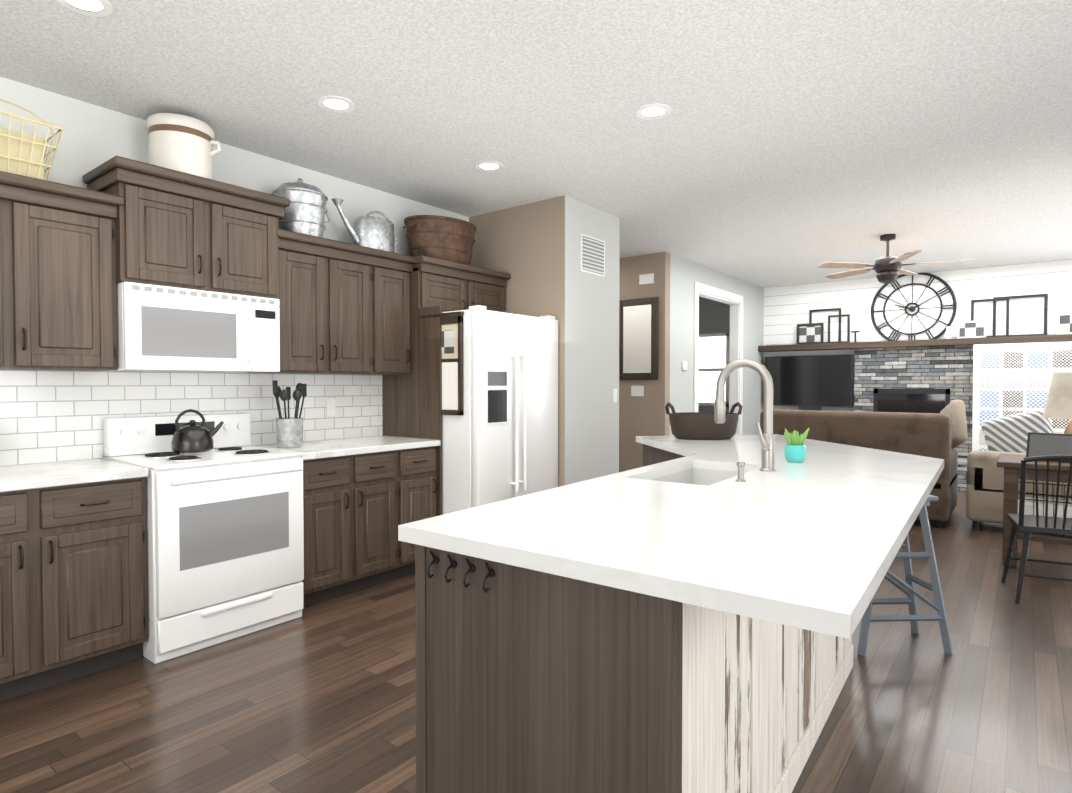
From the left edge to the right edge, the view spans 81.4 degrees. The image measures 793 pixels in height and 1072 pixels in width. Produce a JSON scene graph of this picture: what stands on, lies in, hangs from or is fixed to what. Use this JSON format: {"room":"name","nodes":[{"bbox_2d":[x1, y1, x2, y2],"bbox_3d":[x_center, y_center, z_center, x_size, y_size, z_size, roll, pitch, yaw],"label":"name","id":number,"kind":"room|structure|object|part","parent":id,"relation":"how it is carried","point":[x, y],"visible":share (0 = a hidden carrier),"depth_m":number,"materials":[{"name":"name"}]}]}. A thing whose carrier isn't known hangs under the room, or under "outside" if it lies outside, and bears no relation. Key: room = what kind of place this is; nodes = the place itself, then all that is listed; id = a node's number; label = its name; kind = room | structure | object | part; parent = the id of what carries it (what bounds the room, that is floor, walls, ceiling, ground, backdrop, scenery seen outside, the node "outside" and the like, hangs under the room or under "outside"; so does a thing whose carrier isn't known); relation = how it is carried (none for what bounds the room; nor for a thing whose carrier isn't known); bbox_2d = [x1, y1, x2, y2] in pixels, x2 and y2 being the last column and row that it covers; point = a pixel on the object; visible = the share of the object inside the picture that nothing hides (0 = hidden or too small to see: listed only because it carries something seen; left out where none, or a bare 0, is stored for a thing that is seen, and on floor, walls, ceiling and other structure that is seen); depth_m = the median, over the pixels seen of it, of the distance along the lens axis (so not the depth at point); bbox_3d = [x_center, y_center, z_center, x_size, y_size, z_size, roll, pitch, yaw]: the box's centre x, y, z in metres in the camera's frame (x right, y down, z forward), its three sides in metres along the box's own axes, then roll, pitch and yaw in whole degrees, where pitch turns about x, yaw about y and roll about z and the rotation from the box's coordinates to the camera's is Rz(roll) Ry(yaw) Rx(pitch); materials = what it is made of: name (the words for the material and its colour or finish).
{"room":"kitchen","nodes":[
{"label":"kitchen","id":0,"kind":"room"},
{"bbox_2d":[0,77,468,458],"bbox_3d":[-2.647,-0.131,2.907,0.120,2.750,6.550,1,2,38],"label":"wall","id":1,"kind":"structure","parent":0,"point":[92,137],"depth_m":3.38,"materials":[{"name":"white paint"}]},
{"bbox_2d":[0,188,119,371],"bbox_3d":[-2.419,-0.504,2.806,0.347,0.759,0.828,1,2,38],"label":"upper cabinet","id":2,"kind":"object","parent":1,"relation":"attached to","point":[58,257],"depth_m":2.84,"materials":[{"name":"brown wood"}]},
{"bbox_2d":[0,99,63,179],"bbox_3d":[-2.410,-1.147,2.783,0.272,0.373,0.427,1,2,38],"label":"wire basket","id":3,"kind":"object","parent":2,"relation":"on","point":[22,153],"visible":0.71,"depth_m":2.79,"materials":[{"name":"beige metal"}]},
{"bbox_2d":[88,172,283,295],"bbox_3d":[-1.892,-0.816,3.427,0.402,0.500,0.810,1,2,38],"label":"upper cabinet","id":4,"kind":"object","parent":1,"relation":"attached to","point":[167,233],"depth_m":3.24,"materials":[{"name":"brown wood"}]},
{"bbox_2d":[146,113,221,179],"bbox_3d":[-1.919,-1.305,3.374,0.322,0.325,0.322,1,2,38],"label":"stoneware crock","id":5,"kind":"object","parent":4,"relation":"on","point":[181,143],"visible":0.81,"depth_m":3.25,"materials":[{"name":"white ceramic"}]},
{"bbox_2d":[116,276,283,375],"bbox_3d":[-1.884,-0.350,3.430,0.405,0.422,0.796,1,2,38],"label":"microwave","id":6,"kind":"object","parent":1,"relation":"attached to","point":[140,302],"depth_m":3.26,"materials":[{"name":"white metal"}]},
{"bbox_2d":[284,240,375,375],"bbox_3d":[-1.452,-0.530,4.040,0.347,0.759,0.689,1,2,38],"label":"upper cabinet","id":7,"kind":"object","parent":1,"relation":"attached to","point":[330,297],"depth_m":3.96,"materials":[{"name":"brown wood"}]},
{"bbox_2d":[272,178,329,237],"bbox_3d":[-1.489,-1.181,3.942,0.330,0.392,0.355,1,2,38],"label":"canister","id":8,"kind":"object","parent":7,"relation":"on","point":[305,211],"visible":0.65,"depth_m":3.82,"materials":[{"name":"silver metal"}]},
{"bbox_2d":[331,198,397,252],"bbox_3d":[-1.178,-1.155,4.339,0.212,0.325,0.548,1,2,38],"label":"watering can","id":9,"kind":"object","parent":7,"relation":"on","point":[368,230],"visible":0.9,"depth_m":4.28,"materials":[{"name":"silver metal"}]},
{"bbox_2d":[376,260,411,375],"bbox_3d":[-1.133,-0.538,4.448,0.347,0.759,0.346,1,2,38],"label":"upper cabinet","id":10,"kind":"object","parent":1,"relation":"attached to","point":[393,281],"depth_m":4.35,"materials":[{"name":"brown wood"}]},
{"bbox_2d":[412,264,471,307],"bbox_3d":[-0.845,-0.779,4.737,0.437,0.289,0.472,1,2,38],"label":"upper cabinet","id":11,"kind":"object","parent":1,"relation":"attached to","point":[430,286],"depth_m":4.55,"materials":[{"name":"brown wood"}]},
{"bbox_2d":[403,215,476,264],"bbox_3d":[-0.734,-1.167,4.824,0.465,0.328,0.666,1,2,38],"label":"tub","id":12,"kind":"object","parent":11,"relation":"on","point":[445,238],"visible":0.83,"depth_m":4.61,"materials":[{"name":"metal"}]},
{"bbox_2d":[0,491,1071,792],"bbox_3d":[0.361,1.247,4.245,10.200,0.060,12.320,1,2,38],"label":"floor","id":13,"kind":"structure","parent":0,"point":[318,697],"depth_m":2.52,"materials":[{"name":"brown wood"}]},
{"bbox_2d":[0,476,147,701],"bbox_3d":[-2.302,0.811,2.760,0.621,0.874,0.838,1,2,38],"label":"base cabinet","id":14,"kind":"object","parent":13,"relation":"on","point":[74,560],"depth_m":2.67,"materials":[{"name":"brown wood"}]},
{"bbox_2d":[0,456,147,491],"bbox_3d":[-2.554,0.360,2.417,0.637,0.041,1.676,1,2,38],"label":"countertop","id":15,"kind":"structure","parent":14,"relation":"on","point":[49,473],"depth_m":2.77,"materials":[{"name":"white stone"}]},
{"bbox_2d":[100,444,311,663],"bbox_3d":[-1.773,0.782,3.367,0.672,0.906,0.754,1,2,38],"label":"stove","id":16,"kind":"object","parent":13,"relation":"on","point":[228,527],"depth_m":3.12,"materials":[{"name":"metal"}]},
{"bbox_2d":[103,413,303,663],"bbox_3d":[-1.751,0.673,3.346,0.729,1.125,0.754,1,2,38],"label":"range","id":17,"kind":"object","parent":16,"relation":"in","point":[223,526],"depth_m":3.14,"materials":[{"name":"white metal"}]},
{"bbox_2d":[171,409,223,452],"bbox_3d":[-1.825,0.180,3.378,0.200,0.228,0.266,1,2,38],"label":"kettle","id":18,"kind":"object","parent":17,"relation":"on","point":[191,437],"visible":1,"depth_m":3.29,"materials":[{"name":"grey metal"}]},
{"bbox_2d":[308,452,403,604],"bbox_3d":[-1.352,0.786,3.973,0.621,0.874,0.703,1,2,38],"label":"base cabinet","id":19,"kind":"object","parent":13,"relation":"on","point":[356,503],"depth_m":3.81,"materials":[{"name":"brown wood"}]},
{"bbox_2d":[252,436,439,459],"bbox_3d":[-1.235,0.325,4.100,0.637,0.041,1.065,1,2,38],"label":"countertop","id":20,"kind":"structure","parent":19,"relation":"on","point":[347,445],"depth_m":4.00,"materials":[{"name":"white stone"}]},
{"bbox_2d":[273,380,306,447],"bbox_3d":[-1.507,0.105,3.841,0.215,0.409,0.202,1,2,38],"label":"utensil crock","id":21,"kind":"object","parent":20,"relation":"on","point":[289,431],"visible":1,"depth_m":3.78,"materials":[{"name":"grey"}]},
{"bbox_2d":[404,448,439,575],"bbox_3d":[-1.027,0.777,4.388,0.621,0.874,0.352,1,2,38],"label":"base cabinet","id":22,"kind":"object","parent":13,"relation":"on","point":[421,465],"depth_m":4.21,"materials":[{"name":"brown wood"}]},
{"bbox_2d":[380,300,557,514],"bbox_3d":[-0.493,0.293,4.774,0.972,1.826,0.934,1,2,38],"label":"tall cabinet","id":23,"kind":"object","parent":13,"relation":"on","point":[483,382],"depth_m":4.35,"materials":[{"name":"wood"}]},
{"bbox_3d":[-0.654,-0.225,4.314,0.420,0.700,0.030,1,2,38],"label":"memo board frame","id":24,"kind":"part","parent":23,"relation":"part of","materials":[{"name":"wood"}]},
{"bbox_2d":[442,305,557,514],"bbox_3d":[-0.447,0.287,4.758,1.012,1.813,0.903,1,2,38],"label":"refrigerator","id":25,"kind":"object","parent":23,"relation":"in","point":[502,444],"depth_m":4.31,"materials":[{"name":"white metal"}]},
{"bbox_2d":[398,455,852,792],"bbox_3d":[0.595,0.799,2.945,1.497,0.890,3.219,1,1,36],"label":"kitchen island","id":26,"kind":"object","parent":13,"relation":"on","point":[683,609],"depth_m":1.46,"materials":[{"name":"brown wood"}]},
{"bbox_2d":[398,451,937,642],"bbox_3d":[0.695,0.360,2.183,1.080,0.060,2.115,1,1,36],"label":"island countertop","id":27,"kind":"structure","parent":26,"relation":"on","point":[805,544],"depth_m":1.58,"materials":[{"name":"white stone"}]},
{"bbox_2d":[710,359,777,470],"bbox_3d":[0.899,0.076,2.715,0.270,0.484,0.123,1,1,36],"label":"faucet","id":28,"kind":"object","parent":27,"relation":"on","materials":[{"name":"silver metal"}]},
{"bbox_2d":[784,428,808,462],"bbox_3d":[1.234,0.231,2.979,0.109,0.161,0.126,1,1,36],"label":"succulent pot","id":29,"kind":"object","parent":27,"relation":"on","point":[795,451],"depth_m":2.94,"materials":[{"name":"teal ceramic"}]},
{"bbox_2d":[636,431,943,477],"bbox_3d":[1.458,0.314,3.889,1.858,0.040,1.542,1,1,36],"label":"island countertop","id":30,"kind":"structure","parent":26,"relation":"on","point":[682,442],"depth_m":3.54,"materials":[{"name":"white stone"}]},
{"bbox_2d":[760,400,967,527],"bbox_3d":[3.354,0.596,6.410,1.787,1.152,1.000,1,2,38],"label":"sofa","id":31,"kind":"object","parent":13,"relation":"on","point":[942,434],"visible":0.33,"depth_m":5.85,"materials":[{"name":"brown fabric"}]},
{"bbox_2d":[940,400,967,448],"bbox_3d":[4.055,0.279,6.059,0.258,0.505,0.495,1,2,38],"label":"throw pillow","id":32,"kind":"object","parent":31,"relation":"on","point":[955,409],"depth_m":5.88,"materials":[{"name":"beige fabric"}]},
{"bbox_2d":[857,494,952,655],"bbox_3d":[1.778,0.861,3.127,0.472,0.763,0.292,0,1,-2],"label":"bar stool","id":33,"kind":"object","parent":13,"relation":"on","point":[906,555],"visible":0.4,"depth_m":3.02,"materials":[{"name":"grey metal"}]},
{"bbox_2d":[854,345,972,491],"bbox_3d":[4.830,0.247,8.066,1.340,1.780,0.518,1,2,38],"label":"stone fireplace","id":34,"kind":"object","parent":13,"relation":"on","point":[934,379],"visible":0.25,"depth_m":8.09,"materials":[{"name":"grey stone"}]},
{"bbox_2d":[758,334,1071,351],"bbox_3d":[4.889,-0.687,8.147,3.870,0.085,0.250,1,2,38],"label":"beam","id":35,"kind":"structure","parent":34,"relation":"on","point":[927,343],"depth_m":8.00,"materials":[{"name":"brown wood"}]},
{"bbox_2d":[797,308,859,343],"bbox_3d":[4.126,-0.995,8.820,0.830,0.500,0.102,1,2,38],"label":"picture frames","id":36,"kind":"object","parent":35,"relation":"on","point":[810,333],"visible":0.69,"depth_m":8.90,"materials":[{"name":"grey"}]},
{"bbox_2d":[944,294,1071,338],"bbox_3d":[5.756,-0.968,7.516,1.395,0.500,0.144,1,2,38],"label":"picture frames","id":37,"kind":"object","parent":35,"relation":"on","point":[972,328],"visible":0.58,"depth_m":7.64,"materials":[{"name":"grey"}]},
{"bbox_2d":[966,410,1071,529],"bbox_3d":[4.469,0.650,5.651,0.880,1.074,0.920,1,2,38],"label":"armchair","id":38,"kind":"object","parent":13,"relation":"on","point":[985,474],"visible":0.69,"depth_m":5.50,"materials":[{"name":"beige fabric"}]},
{"bbox_2d":[972,341,1071,450],"bbox_3d":[5.896,0.263,7.341,1.226,1.778,0.344,1,2,38],"label":"window","id":39,"kind":"structure","parent":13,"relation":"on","point":[1011,378],"depth_m":7.33,"materials":[{"name":"white"}]},
{"bbox_2d":[997,454,1071,567],"bbox_3d":[3.997,0.841,4.298,1.310,0.750,0.660,1,2,38],"label":"desk","id":40,"kind":"object","parent":13,"relation":"on","point":[1010,464],"visible":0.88,"depth_m":4.41,"materials":[{"name":"brown wood"}]},
{"bbox_2d":[1017,480,1071,537],"bbox_3d":[3.733,0.796,4.503,0.445,0.368,0.306,1,2,38],"label":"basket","id":41,"kind":"object","parent":40,"relation":"on","point":[1030,506],"visible":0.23,"depth_m":4.44,"materials":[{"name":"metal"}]},
{"bbox_2d":[1026,432,1071,461],"bbox_3d":[3.726,0.363,4.488,0.097,0.196,0.300,-1,2,-40],"label":"tablet","id":42,"kind":"object","parent":40,"relation":"on","point":[1040,444],"visible":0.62,"depth_m":4.49,"materials":[{"name":"grey"}]},
{"bbox_2d":[1042,373,1071,433],"bbox_3d":[3.912,0.144,4.540,0.350,0.630,0.350,1,2,38],"label":"table lamp","id":43,"kind":"object","parent":40,"relation":"on","point":[1058,405],"visible":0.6,"depth_m":4.50,"materials":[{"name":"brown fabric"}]},
{"bbox_2d":[1001,455,1071,603],"bbox_3d":[3.129,0.776,3.752,0.462,0.906,0.570,1,1,26],"label":"spindle chair","id":44,"kind":"object","parent":13,"relation":"on","point":[1029,524],"visible":1,"depth_m":3.68,"materials":[{"name":"black wood"}]},
{"bbox_3d":[3.811,0.821,8.861,1.170,0.600,0.484,1,2,38],"label":"tv console","id":45,"kind":"object","parent":13,"relation":"on","visible":0},
{"bbox_2d":[764,354,853,409],"bbox_3d":[3.882,-0.034,8.943,1.200,1.104,0.220,1,2,38],"label":"screen","id":46,"kind":"object","parent":45,"relation":"on","point":[814,382],"visible":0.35,"depth_m":8.88,"materials":[{"name":"grey glass"}]},
{"bbox_2d":[0,0,1071,287],"bbox_3d":[0.361,-1.563,4.187,10.200,0.060,12.320,1,2,38],"label":"ceiling","id":47,"kind":"structure","parent":0,"point":[790,142],"depth_m":3.22,"materials":[{"name":"white paint"}]},
{"bbox_2d":[57,0,112,16],"bbox_3d":[-1.710,-1.492,2.355,0.183,0.006,0.183,0,1,-1],"label":"recessed light","id":48,"kind":"object","parent":47,"relation":"in","point":[106,9],"depth_m":2.39,"materials":[{"name":"white"}]},
{"bbox_2d":[317,96,354,112],"bbox_3d":[-1.032,-1.510,3.221,0.183,0.006,0.183,0,1,-1],"label":"recessed light","id":49,"kind":"object","parent":47,"relation":"in","point":[343,103],"depth_m":3.21,"materials":[{"name":"white"}]},
{"bbox_2d":[475,161,502,170],"bbox_3d":[-0.311,-1.529,4.142,0.183,0.006,0.183,0,1,-1],"label":"recessed light","id":50,"kind":"object","parent":47,"relation":"in","point":[492,165],"depth_m":4.13,"materials":[{"name":"white"}]},
{"bbox_2d":[636,103,670,118],"bbox_3d":[0.624,-1.512,3.308,0.183,0.006,0.183,1,1,32],"label":"recessed light","id":51,"kind":"object","parent":47,"relation":"in","point":[655,109],"depth_m":3.30,"materials":[{"name":"white"}]},
{"bbox_2d":[817,234,974,283],"bbox_3d":[3.473,-1.338,6.090,1.342,0.468,1.349,1,2,38],"label":"ceiling fan","id":52,"kind":"object","parent":47,"relation":"hanging from","point":[887,268],"visible":1,"depth_m":6.03,"materials":[{"name":"brown wood"}]},
{"bbox_2d":[469,195,619,486],"bbox_3d":[0.026,-0.184,5.492,1.140,2.750,0.824,1,2,38],"label":"wall","id":53,"kind":"structure","parent":0,"point":[532,249],"depth_m":5.05,"materials":[{"name":"grey paint"}]},
{"bbox_2d":[472,276,505,303],"bbox_3d":[-0.554,-0.787,5.108,0.437,0.289,0.472,1,2,38],"label":"upper cabinet","id":54,"kind":"object","parent":53,"relation":"attached to","point":[487,291],"depth_m":4.97,"materials":[{"name":"brown wood"}]},
{"bbox_2d":[580,233,604,276],"bbox_3d":[0.469,-1.152,5.102,0.013,0.300,0.360,1,2,38],"label":"air vent","id":55,"kind":"object","parent":53,"relation":"in","point":[592,255],"visible":1,"depth_m":5.08,"materials":[{"name":"white metal"}]},
{"bbox_2d":[613,389,616,402],"bbox_3d":[0.687,-0.008,5.406,0.010,0.120,0.070,1,2,38],"label":"switch plate","id":56,"kind":"object","parent":53,"relation":"attached to","point":[614,390],"depth_m":5.40,"materials":[{"name":"white plastic"}]},
{"bbox_2d":[631,386,643,395],"bbox_3d":[1.151,-0.062,7.076,0.160,0.120,0.006,1,2,38],"label":"switch plate","id":57,"kind":"object","parent":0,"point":[635,390],"depth_m":7.07,"materials":[{"name":"white plastic"}]},
{"bbox_2d":[619,252,669,471],"bbox_3d":[0.147,-0.235,7.915,3.300,2.750,0.158,1,2,38],"label":"wall","id":58,"kind":"structure","parent":0,"point":[645,415],"depth_m":7.02,"materials":[{"name":"beige paint"}]},
{"bbox_3d":[1.141,-0.647,7.052,0.520,0.910,0.038,1,2,38],"label":"hall mirror","id":59,"kind":"part","parent":58,"relation":"part of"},
{"bbox_2d":[639,273,653,284],"bbox_3d":[1.237,-1.316,6.982,0.180,0.110,0.008,1,2,38],"label":"door chime","id":60,"kind":"object","parent":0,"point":[643,279],"depth_m":6.98,"materials":[{"name":"white plastic"}]},
{"bbox_2d":[670,254,763,435],"bbox_3d":[2.428,-0.241,8.249,0.120,2.750,3.180,1,2,38],"label":"wall","id":61,"kind":"structure","parent":0,"point":[685,274],"depth_m":7.46,"materials":[{"name":"grey paint"}]},
{"bbox_2d":[682,361,686,369],"bbox_3d":[1.721,-0.355,7.225,0.025,0.100,0.100,1,2,38],"label":"switch plate","id":62,"kind":"object","parent":61,"relation":"attached to","point":[684,364],"depth_m":7.20,"materials":[{"name":"white plastic"}]},
{"bbox_2d":[693,281,742,434],"bbox_3d":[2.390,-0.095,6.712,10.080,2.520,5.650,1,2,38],"label":"door frame","id":63,"kind":"structure","parent":61,"relation":"attached to","point":[734,302],"depth_m":8.62,"materials":[{"name":"white"}]},
{"bbox_2d":[698,297,854,412],"bbox_3d":[4.122,-0.258,9.017,10.200,2.750,0.120,1,2,38],"label":"wall","id":64,"kind":"structure","parent":0,"point":[714,316],"depth_m":9.83,"materials":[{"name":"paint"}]},
{"bbox_2d":[698,333,729,405],"bbox_3d":[2.725,-0.428,10.012,0.770,1.150,0.028,1,2,38],"label":"window","id":65,"kind":"structure","parent":64,"relation":"in","point":[714,354],"depth_m":9.95,"materials":[{"name":"white glass"}]},
{"bbox_2d":[763,259,1071,351],"bbox_3d":[5.771,-1.118,7.617,5.900,0.968,0.018,1,2,38],"label":"cladding","id":66,"kind":"object","parent":64,"relation":"attached to","point":[786,309],"visible":0.67,"depth_m":8.13,"materials":[{"name":"white wood"}]},
{"bbox_2d":[871,272,956,340],"bbox_3d":[4.952,-1.151,8.209,0.976,0.976,0.050,1,2,38],"label":"wall clock","id":67,"kind":"object","parent":66,"relation":"attached to","point":[912,308],"visible":0.83,"depth_m":8.20,"materials":[{"name":"black metal"}]}
]}

